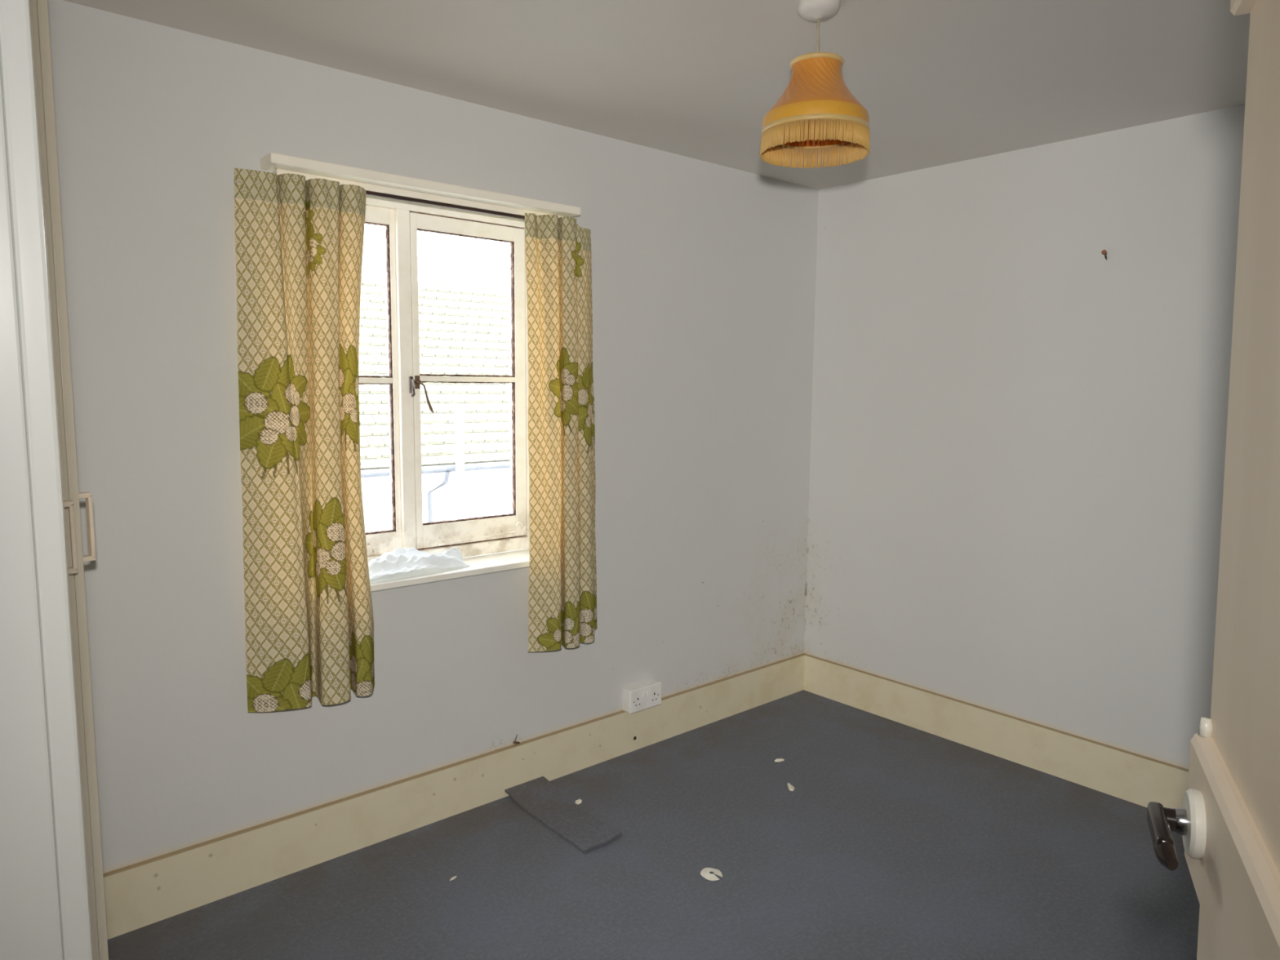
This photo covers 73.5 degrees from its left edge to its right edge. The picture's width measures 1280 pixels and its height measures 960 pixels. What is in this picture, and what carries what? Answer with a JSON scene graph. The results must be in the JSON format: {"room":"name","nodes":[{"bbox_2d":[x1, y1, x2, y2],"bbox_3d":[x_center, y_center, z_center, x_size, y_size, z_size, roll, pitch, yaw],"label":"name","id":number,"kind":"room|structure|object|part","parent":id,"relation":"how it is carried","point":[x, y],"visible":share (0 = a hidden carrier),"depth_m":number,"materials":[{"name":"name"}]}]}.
{"room":"empty bedroom","nodes":[
{"label":"empty bedroom","id":0,"kind":"room"},
{"bbox_2d":[47,0,818,873],"bbox_3d":[-0.598,-0.057,3.095,4.100,2.400,0.300,-5,8,-41],"label":"wall","id":1,"kind":"structure","parent":0,"point":[704,273],"depth_m":2.69,"materials":[{"name":"paint"}]},
{"bbox_2d":[260,152,580,219],"bbox_3d":[-0.633,-0.897,2.699,1.050,0.058,0.094,-5,8,-41],"label":"rail","id":2,"kind":"object","parent":1,"relation":"attached to","point":[378,184],"visible":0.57,"depth_m":2.64,"materials":[{"name":"beige paint"}]},
{"bbox_2d":[234,168,374,711],"bbox_3d":[-0.940,-0.094,2.466,0.390,1.512,0.107,-5,8,-41],"label":"curtain","id":3,"kind":"object","parent":2,"relation":"hanging from","point":[309,620],"visible":1,"depth_m":2.44,"materials":[{"name":"fabric"}]},
{"bbox_2d":[524,213,596,652],"bbox_3d":[-0.255,-0.154,3.065,0.334,1.522,0.099,-5,8,-41],"label":"curtain","id":4,"kind":"object","parent":2,"relation":"hanging from","point":[562,600],"visible":1,"depth_m":3.03,"materials":[{"name":"fabric"}]},
{"bbox_2d":[358,195,529,562],"bbox_3d":[-0.789,-0.328,2.952,0.998,1.242,0.116,-5,8,-41],"label":"window","id":5,"kind":"structure","parent":1,"relation":"in","point":[402,220],"depth_m":2.96,"materials":[{"name":"white paint"}]},
{"bbox_3d":[-0.979,-0.314,2.800,0.383,1.154,0.042,-5,8,-41],"label":"fixed sash","id":6,"kind":"part","parent":5,"relation":"part of","materials":[{"name":"white paint"}]},
{"bbox_3d":[-0.771,-0.317,2.910,0.016,0.070,0.028,-5,8,-41],"label":"catch plate","id":7,"kind":"part","parent":5,"relation":"part of","materials":[{"name":"metal"}]},
{"bbox_3d":[-0.616,-0.344,3.096,0.455,1.146,0.042,-5,8,-41],"label":"opening sash","id":8,"kind":"part","parent":5,"relation":"part of","materials":[{"name":"white paint"}]},
{"bbox_2d":[369,548,529,591],"bbox_3d":[-0.711,0.314,2.926,1.060,0.022,0.195,-5,8,-41],"label":"window sill","id":9,"kind":"structure","parent":1,"relation":"attached to","point":[505,561],"depth_m":2.92,"materials":[{"name":"white paint"}]},
{"bbox_2d":[368,546,471,579],"bbox_3d":[-0.785,0.269,2.851,0.479,0.080,0.160,-5,8,-41],"label":"cloth","id":10,"kind":"object","parent":9,"relation":"on","point":[401,559],"visible":0.75,"depth_m":2.84,"materials":[{"name":"white fabric"}]},
{"bbox_2d":[102,653,806,939],"bbox_3d":[-0.364,1.049,3.220,3.130,0.178,0.020,-5,8,-41],"label":"baseboard","id":11,"kind":"structure","parent":1,"relation":"attached to","point":[137,895],"depth_m":2.83,"materials":[{"name":"beige wood"}]},
{"bbox_2d":[512,733,519,743],"bbox_3d":[-0.451,0.946,3.129,0.025,0.037,0.012,-1,6,-10],"label":"clip","id":12,"kind":"object","parent":11,"relation":"on","point":[514,741],"visible":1,"depth_m":3.13,"materials":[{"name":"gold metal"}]},
{"bbox_2d":[622,680,661,713],"bbox_3d":[0.011,0.885,3.506,0.172,0.095,0.053,-5,8,-41],"label":"double socket","id":13,"kind":"object","parent":1,"relation":"attached to","point":[636,698],"visible":1,"depth_m":3.48,"materials":[{"name":"white plastic"}]},
{"bbox_2d":[107,689,1199,959],"bbox_3d":[0.250,1.415,1.346,5.300,0.120,4.300,-5,8,-41],"label":"floor","id":14,"kind":"structure","parent":0,"point":[892,840],"depth_m":2.64,"materials":[{"name":"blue carpet"}]},
{"bbox_2d":[29,0,108,959],"bbox_3d":[-1.408,0.108,1.571,0.706,2.394,0.906,-5,8,-41],"label":"wardrobe","id":15,"kind":"object","parent":14,"relation":"on","point":[71,496],"visible":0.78,"depth_m":1.76,"materials":[{"name":"beige paint"}]},
{"bbox_3d":[-1.155,0.116,1.725,0.031,0.147,0.020,-4,8,-36],"label":"handle","id":16,"kind":"part","parent":15,"relation":"part of","materials":[{"name":"beige plastic"}]},
{"bbox_3d":[-1.184,0.100,1.826,0.020,0.147,0.031,6,8,38],"label":"handle","id":17,"kind":"part","parent":15,"relation":"part of","materials":[{"name":"beige plastic"}]},
{"bbox_2d":[504,776,622,853],"bbox_3d":[-0.268,1.152,2.971,0.174,0.030,0.490,-5,8,-41],"label":"carpet offcut","id":18,"kind":"object","parent":14,"relation":"on","point":[581,828],"visible":1,"depth_m":2.96,"materials":[{"name":"grey carpet"}]},
{"bbox_2d":[574,799,582,804],"bbox_3d":[-0.221,1.152,3.074,0.022,0.009,0.033,2,7,15],"label":"chip","id":19,"kind":"object","parent":18,"relation":"on","point":[579,801],"visible":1,"depth_m":3.07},
{"bbox_2d":[700,867,722,880],"bbox_3d":[0.220,1.207,2.630,0.062,0.006,0.072,-5,8,-39],"label":"chip","id":20,"kind":"object","parent":14,"relation":"on","point":[704,873],"visible":1,"depth_m":2.62,"materials":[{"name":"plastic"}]},
{"bbox_2d":[774,758,784,761],"bbox_3d":[0.557,1.120,3.431,0.045,0.008,0.021,-2,7,-19],"label":"chip","id":21,"kind":"object","parent":14,"relation":"on","point":[776,759],"visible":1,"depth_m":3.43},
{"bbox_2d":[787,782,795,791],"bbox_3d":[0.565,1.144,3.206,0.023,0.009,0.063,1,6,2],"label":"chip","id":22,"kind":"object","parent":14,"relation":"on","point":[791,788],"visible":1,"depth_m":3.19,"materials":[{"name":"beige paint"}]},
{"bbox_2d":[62,0,1250,189],"bbox_3d":[0.274,-1.089,1.065,5.300,0.120,4.300,-5,8,-41],"label":"ceiling","id":23,"kind":"structure","parent":0,"point":[938,82],"depth_m":2.39,"materials":[{"name":"paint"}]},
{"bbox_2d":[760,0,870,168],"bbox_3d":[0.425,-0.963,2.064,0.263,0.349,0.261,-5,8,-41],"label":"pendant lamp","id":24,"kind":"object","parent":23,"relation":"hanging from","point":[816,110],"visible":1,"depth_m":2.00,"materials":[{"name":"fabric"}]},
{"bbox_3d":[0.425,-0.939,2.067,0.241,0.122,0.241,-5,8,-41],"label":"lampshade","id":25,"kind":"part","parent":24,"relation":"part of","materials":[{"name":"orange fabric"}]},
{"bbox_2d":[804,104,1244,768],"bbox_3d":[2.247,0.012,2.726,0.300,2.400,4.000,-5,8,-41],"label":"wall","id":26,"kind":"structure","parent":0,"point":[1019,430],"depth_m":3.31,"materials":[{"name":"paint"}]},
{"bbox_2d":[803,653,1188,808],"bbox_3d":[1.728,1.073,3.187,0.020,0.178,2.780,-5,8,-41],"label":"baseboard","id":27,"kind":"structure","parent":26,"relation":"attached to","point":[1130,776],"depth_m":3.45,"materials":[{"name":"beige wood"}]},
{"bbox_2d":[1101,249,1106,259],"bbox_3d":[1.665,-0.806,3.069,0.029,0.035,0.017,-5,8,-41],"label":"nail","id":28,"kind":"object","parent":26,"relation":"attached to","point":[1104,251],"visible":1,"depth_m":3.06,"materials":[{"name":"brown metal"}]},
{"label":"outside","id":29,"kind":"structure","parent":0,"visible":0},
{"bbox_3d":[-3.717,2.935,14.274,22.000,0.100,19.400,-5,8,-41],"label":"ground","id":30,"kind":"structure","parent":29,"visible":0},
{"bbox_2d":[358,276,510,532],"bbox_3d":[-1.531,0.414,10.729,13.000,5.743,2.385,-5,8,-41],"label":"house","id":31,"kind":"structure","parent":30,"relation":"on","point":[464,330],"depth_m":9.57,"materials":[{"name":"tile"}]},
{"bbox_3d":[-0.551,0.257,0.304,0.604,2.400,4.000,-5,8,-41],"label":"wall","id":32,"kind":"structure","parent":0,"visible":0},
{"bbox_2d":[0,0,93,959],"bbox_3d":[-0.180,0.439,0.262,0.160,2.055,1.014,-5,8,-41],"label":"door frame","id":33,"kind":"structure","parent":32,"relation":"attached to","point":[45,910],"depth_m":0.59,"materials":[{"name":"white paint"}]},
{"bbox_2d":[1146,0,1279,959],"bbox_3d":[0.316,0.467,0.405,0.078,1.953,0.821,2,6,25],"label":"door","id":34,"kind":"structure","parent":32,"relation":"in","point":[1228,821],"depth_m":0.63,"materials":[{"name":"beige paint"}]},
{"bbox_3d":[0.421,0.284,0.684,0.024,0.022,0.081,2,6,25],"label":"lever handle","id":35,"kind":"part","parent":34,"relation":"part of","materials":[{"name":"brown metal"}]},
{"bbox_3d":[0.453,0.281,0.702,0.010,0.054,0.054,2,6,25],"label":"rose plate","id":36,"kind":"part","parent":34,"relation":"part of","materials":[{"name":"white plastic"}]}
]}

